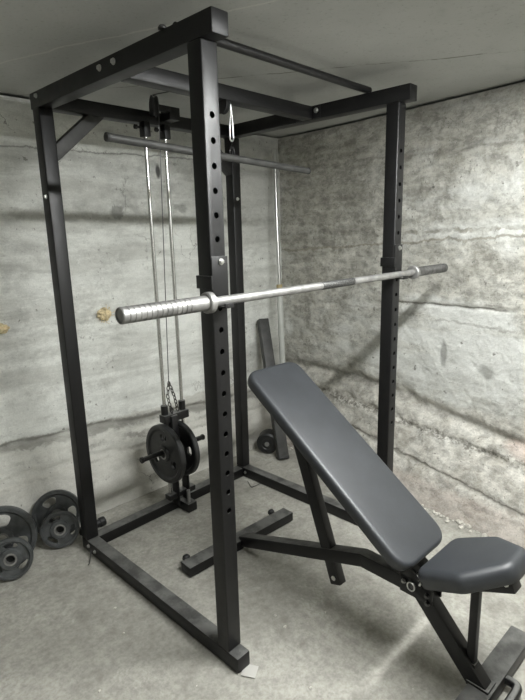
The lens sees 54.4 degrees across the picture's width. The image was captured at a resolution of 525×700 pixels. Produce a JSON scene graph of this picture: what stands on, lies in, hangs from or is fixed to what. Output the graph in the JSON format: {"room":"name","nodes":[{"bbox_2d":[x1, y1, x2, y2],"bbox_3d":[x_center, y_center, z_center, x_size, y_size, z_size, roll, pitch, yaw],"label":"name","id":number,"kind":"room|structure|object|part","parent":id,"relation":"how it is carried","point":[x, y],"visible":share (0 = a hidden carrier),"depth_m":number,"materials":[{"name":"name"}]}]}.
{"room":"gym","nodes":[
{"label":"gym","id":0,"kind":"room"},
{"bbox_2d":[0,95,281,546],"bbox_3d":[-1.288,-0.064,2.444,4.407,2.209,0.173,-14,18,-43],"label":"wall","id":1,"kind":"structure","parent":0,"point":[104,186],"depth_m":2.89,"materials":[{"name":"concrete"}]},
{"bbox_2d":[0,323,9,333],"bbox_3d":[-1.296,-0.102,2.488,0.065,0.061,0.126,11,18,43],"label":"plug","id":2,"kind":"object","parent":1,"relation":"in","point":[4,328],"visible":1,"depth_m":2.49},
{"bbox_2d":[96,306,114,323],"bbox_3d":[-0.895,-0.204,2.878,0.066,0.114,0.116,11,18,43],"label":"plug","id":3,"kind":"object","parent":1,"relation":"in","point":[104,314],"visible":1,"depth_m":2.86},
{"bbox_2d":[0,447,524,699],"bbox_3d":[0.176,1.258,1.340,4.500,0.003,4.500,11,18,43],"label":"floor","id":4,"kind":"structure","parent":0,"point":[372,638],"depth_m":2.06,"materials":[{"name":"concrete"}]},
{"bbox_2d":[0,537,33,580],"bbox_3d":[-1.155,0.958,2.342,0.192,0.192,0.063,-7,14,-23],"label":"weight plate","id":5,"kind":"object","parent":4,"relation":"on","point":[11,571],"visible":1,"depth_m":2.34,"materials":[{"name":"grey metal"}]},
{"bbox_2d":[0,506,37,570],"bbox_3d":[-1.226,0.889,2.411,0.300,0.298,0.097,-6,14,-19],"label":"weight plate","id":6,"kind":"object","parent":4,"relation":"on","point":[21,523],"visible":0.6,"depth_m":2.42,"materials":[{"name":"grey metal"}]},
{"bbox_2d":[31,489,79,538],"bbox_3d":[-1.070,0.854,2.662,0.248,0.246,0.086,-5,14,-17],"label":"weight plate","id":7,"kind":"object","parent":4,"relation":"on","point":[65,499],"visible":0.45,"depth_m":2.65,"materials":[{"name":"grey metal"}]},
{"bbox_2d":[40,510,79,547],"bbox_3d":[-1.021,0.904,2.576,0.186,0.186,0.059,-5,14,-17],"label":"weight plate","id":8,"kind":"object","parent":4,"relation":"on","point":[65,538],"visible":1,"depth_m":2.57,"materials":[{"name":"grey metal"}]},
{"bbox_2d":[79,516,106,534],"bbox_3d":[-0.907,0.938,2.725,0.050,0.050,0.142,11,18,43],"label":"bar","id":9,"kind":"object","parent":4,"relation":"on","point":[101,521],"visible":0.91,"depth_m":2.74,"materials":[{"name":"black metal"}]},
{"bbox_2d":[30,6,416,672],"bbox_3d":[-0.136,-0.079,2.355,1.153,2.162,1.157,11,18,43],"label":"power rack","id":10,"kind":"object","parent":4,"relation":"on","point":[199,35],"visible":0.94,"depth_m":2.18,"materials":[{"name":"black metal"}]},
{"bbox_3d":[-0.891,-0.033,2.347,0.062,1.987,0.062,11,18,43],"label":"post","id":11,"kind":"part","parent":10,"relation":"part of","materials":[{"name":"black metal"}]},
{"bbox_3d":[-0.536,-0.127,2.633,0.019,1.910,0.019,11,18,43],"label":"guide rod","id":12,"kind":"part","parent":10,"relation":"part of","materials":[{"name":"silver metal"}]},
{"bbox_2d":[152,92,178,413],"bbox_3d":[-0.336,-0.394,2.426,0.486,1.578,0.064,11,18,43],"label":"cable","id":13,"kind":"object","parent":10,"relation":"hanging from","point":[168,382],"visible":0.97,"depth_m":2.59,"materials":[{"name":"grey metal"}]},
{"bbox_3d":[-0.500,0.248,2.723,0.028,0.169,0.020,-9,15,-28],"label":"chain","id":14,"kind":"part","parent":13,"relation":"part of","materials":[{"name":"metal"}]},
{"bbox_3d":[-0.480,0.249,2.741,0.054,0.180,0.019,-9,15,-31],"label":"chain","id":15,"kind":"part","parent":13,"relation":"part of","materials":[{"name":"metal"}]},
{"bbox_2d":[139,399,204,468],"bbox_3d":[-0.495,0.491,2.786,0.072,0.405,0.420,11,18,43],"label":"carriage","id":16,"kind":"object","parent":10,"relation":"attached to","point":[166,417],"visible":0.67,"depth_m":2.74,"materials":[{"name":"black metal"}]},
{"bbox_2d":[146,424,185,482],"bbox_3d":[-0.522,0.557,2.749,0.324,0.324,0.036,11,18,43],"label":"weight plate","id":17,"kind":"object","parent":16,"relation":"on","point":[173,449],"visible":0.94,"depth_m":2.72,"materials":[{"name":"black metal"}]},
{"bbox_3d":[-0.472,0.510,2.814,0.072,0.355,0.160,11,18,43],"label":"carriage frame","id":18,"kind":"part","parent":16,"relation":"part of","materials":[{"name":"black metal"}]},
{"bbox_2d":[162,420,199,474],"bbox_3d":[-0.453,0.539,2.820,0.310,0.310,0.032,11,18,43],"label":"weight plate","id":19,"kind":"object","parent":16,"relation":"on","point":[187,437],"visible":0.35,"depth_m":2.75,"materials":[{"name":"black metal"}]},
{"bbox_3d":[-0.456,-0.147,2.714,0.019,1.910,0.019,11,18,43],"label":"guide rod","id":20,"kind":"part","parent":10,"relation":"part of","materials":[{"name":"silver metal"}]},
{"bbox_2d":[104,132,310,173],"bbox_3d":[-0.151,-0.803,2.108,0.031,0.084,1.094,11,18,43],"label":"bar","id":21,"kind":"object","parent":10,"relation":"in","point":[108,137],"visible":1,"depth_m":1.95,"materials":[{"name":"grey metal"}]},
{"bbox_3d":[-0.146,0.109,1.649,0.062,1.986,0.062,11,18,43],"label":"post","id":22,"kind":"part","parent":10,"relation":"part of","materials":[{"name":"black metal"}]},
{"bbox_2d":[196,256,233,308],"bbox_3d":[-0.139,-0.208,1.559,0.115,0.153,0.068,11,18,43],"label":"j-hook","id":23,"kind":"object","parent":10,"relation":"attached to","point":[217,282],"visible":0.87,"depth_m":1.54,"materials":[{"name":"black metal"}]},
{"bbox_2d":[217,303,233,308],"bbox_3d":[-0.114,-0.136,1.550,0.046,0.015,0.036,11,18,43],"label":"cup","id":24,"kind":"object","parent":23,"relation":"on","point":[229,305],"depth_m":1.54,"materials":[{"name":"black metal"}]},
{"bbox_2d":[115,263,447,324],"bbox_3d":[0.282,-0.253,1.954,0.063,0.063,1.872,11,18,43],"label":"barbell","id":25,"kind":"object","parent":23,"relation":"on","point":[207,303],"visible":1,"depth_m":1.54,"materials":[{"name":"metal"}]},
{"bbox_2d":[229,104,233,141],"bbox_3d":[-0.130,-0.941,2.118,0.006,0.145,0.027,11,18,43],"label":"carabiner","id":26,"kind":"object","parent":10,"relation":"hanging from","point":[230,110],"visible":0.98,"depth_m":2.12,"materials":[{"name":"silver metal"}]},
{"bbox_3d":[-0.150,-0.224,3.099,0.062,1.987,0.062,11,18,43],"label":"post","id":27,"kind":"part","parent":10,"relation":"part of","materials":[{"name":"black metal"}]},
{"bbox_3d":[0.595,-0.083,2.402,0.062,1.986,0.062,11,18,43],"label":"post","id":28,"kind":"part","parent":10,"relation":"part of","materials":[{"name":"black metal"}]},
{"bbox_2d":[380,244,407,279],"bbox_3d":[0.602,-0.400,2.312,0.115,0.153,0.068,11,18,43],"label":"j-hook","id":29,"kind":"object","parent":10,"relation":"attached to","point":[396,262],"visible":0.88,"depth_m":2.30,"materials":[{"name":"black metal"}]},
{"bbox_2d":[22,491,434,692],"bbox_3d":[-0.065,1.065,2.181,1.542,0.016,1.833,11,18,43],"label":"crumbs","id":30,"kind":"object","parent":4,"relation":"on","point":[275,615],"visible":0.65,"depth_m":2.02,"materials":[{"name":"concrete"}]},
{"bbox_2d":[241,664,258,678],"bbox_3d":[-0.045,1.148,1.826,0.052,0.003,0.052,2,13,15],"label":"paper","id":31,"kind":"object","parent":4,"relation":"on","point":[250,671],"depth_m":1.82,"materials":[{"name":"white paper"}]},
{"bbox_2d":[257,429,274,453],"bbox_3d":[0.041,0.651,3.642,0.152,0.152,0.118,1,13,11],"label":"weight","id":32,"kind":"object","parent":4,"relation":"on","point":[265,441],"visible":0.84,"depth_m":3.60,"materials":[{"name":"black metal"}]},
{"bbox_2d":[257,318,289,459],"bbox_3d":[0.071,0.266,3.613,0.079,0.935,0.467,-5,13,-16],"label":"tube","id":33,"kind":"object","parent":4,"relation":"on","point":[280,441],"visible":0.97,"depth_m":3.62,"materials":[{"name":"black metal"}]},
{"bbox_2d":[272,150,284,363],"bbox_3d":[0.127,-0.344,3.664,0.043,2.082,0.190,-5,13,-15],"label":"metal pole","id":34,"kind":"object","parent":4,"relation":"on","point":[279,285],"visible":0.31,"depth_m":3.63,"materials":[{"name":"grey metal"}]},
{"bbox_2d":[181,362,524,699],"bbox_3d":[0.309,0.596,2.018,0.680,0.973,1.393,-13,17,-42],"label":"weight bench","id":35,"kind":"object","parent":4,"relation":"on","point":[327,446],"visible":1,"depth_m":1.85,"materials":[{"name":"grey leather"}]},
{"bbox_3d":[0.236,0.886,2.164,0.050,0.305,0.981,-13,17,-42],"label":"rail","id":36,"kind":"part","parent":35,"relation":"part of","materials":[{"name":"black metal"}]},
{"bbox_3d":[0.323,0.486,1.966,0.200,0.048,0.808,-13,53,-42],"label":"backrest frame","id":37,"kind":"part","parent":35,"relation":"part of","materials":[{"name":"black metal"}]},
{"bbox_3d":[0.643,0.977,1.745,0.050,0.293,0.278,-13,17,-42],"label":"leg","id":38,"kind":"part","parent":35,"relation":"part of","materials":[{"name":"black metal"}]},
{"bbox_3d":[0.678,0.740,1.645,0.160,0.050,0.282,-13,-7,-42],"label":"seat frame","id":39,"kind":"part","parent":35,"relation":"part of","materials":[{"name":"black metal"}]},
{"bbox_3d":[0.771,1.134,1.646,0.226,0.035,0.070,-13,17,-42],"label":"carry handle","id":40,"kind":"part","parent":35,"relation":"part of","materials":[{"name":"black metal"}]},
{"bbox_2d":[287,444,487,536],"bbox_3d":[0.682,0.823,3.141,0.090,0.026,1.687,-12,16,-37],"label":"rubble","id":41,"kind":"object","parent":4,"relation":"on","point":[462,525],"visible":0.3,"depth_m":2.70,"materials":[{"name":"concrete"}]},
{"bbox_2d":[0,0,524,138],"bbox_3d":[0.123,-0.878,0.849,4.500,0.008,4.500,11,18,43],"label":"ceiling","id":42,"kind":"structure","parent":0,"point":[449,49],"depth_m":1.84,"materials":[{"name":"concrete"}]},
{"bbox_2d":[278,82,524,548],"bbox_3d":[1.351,-0.092,2.280,0.334,2.209,4.418,-12,16,-38],"label":"wall","id":43,"kind":"structure","parent":0,"point":[459,428],"depth_m":2.89,"materials":[{"name":"concrete"}]}
]}

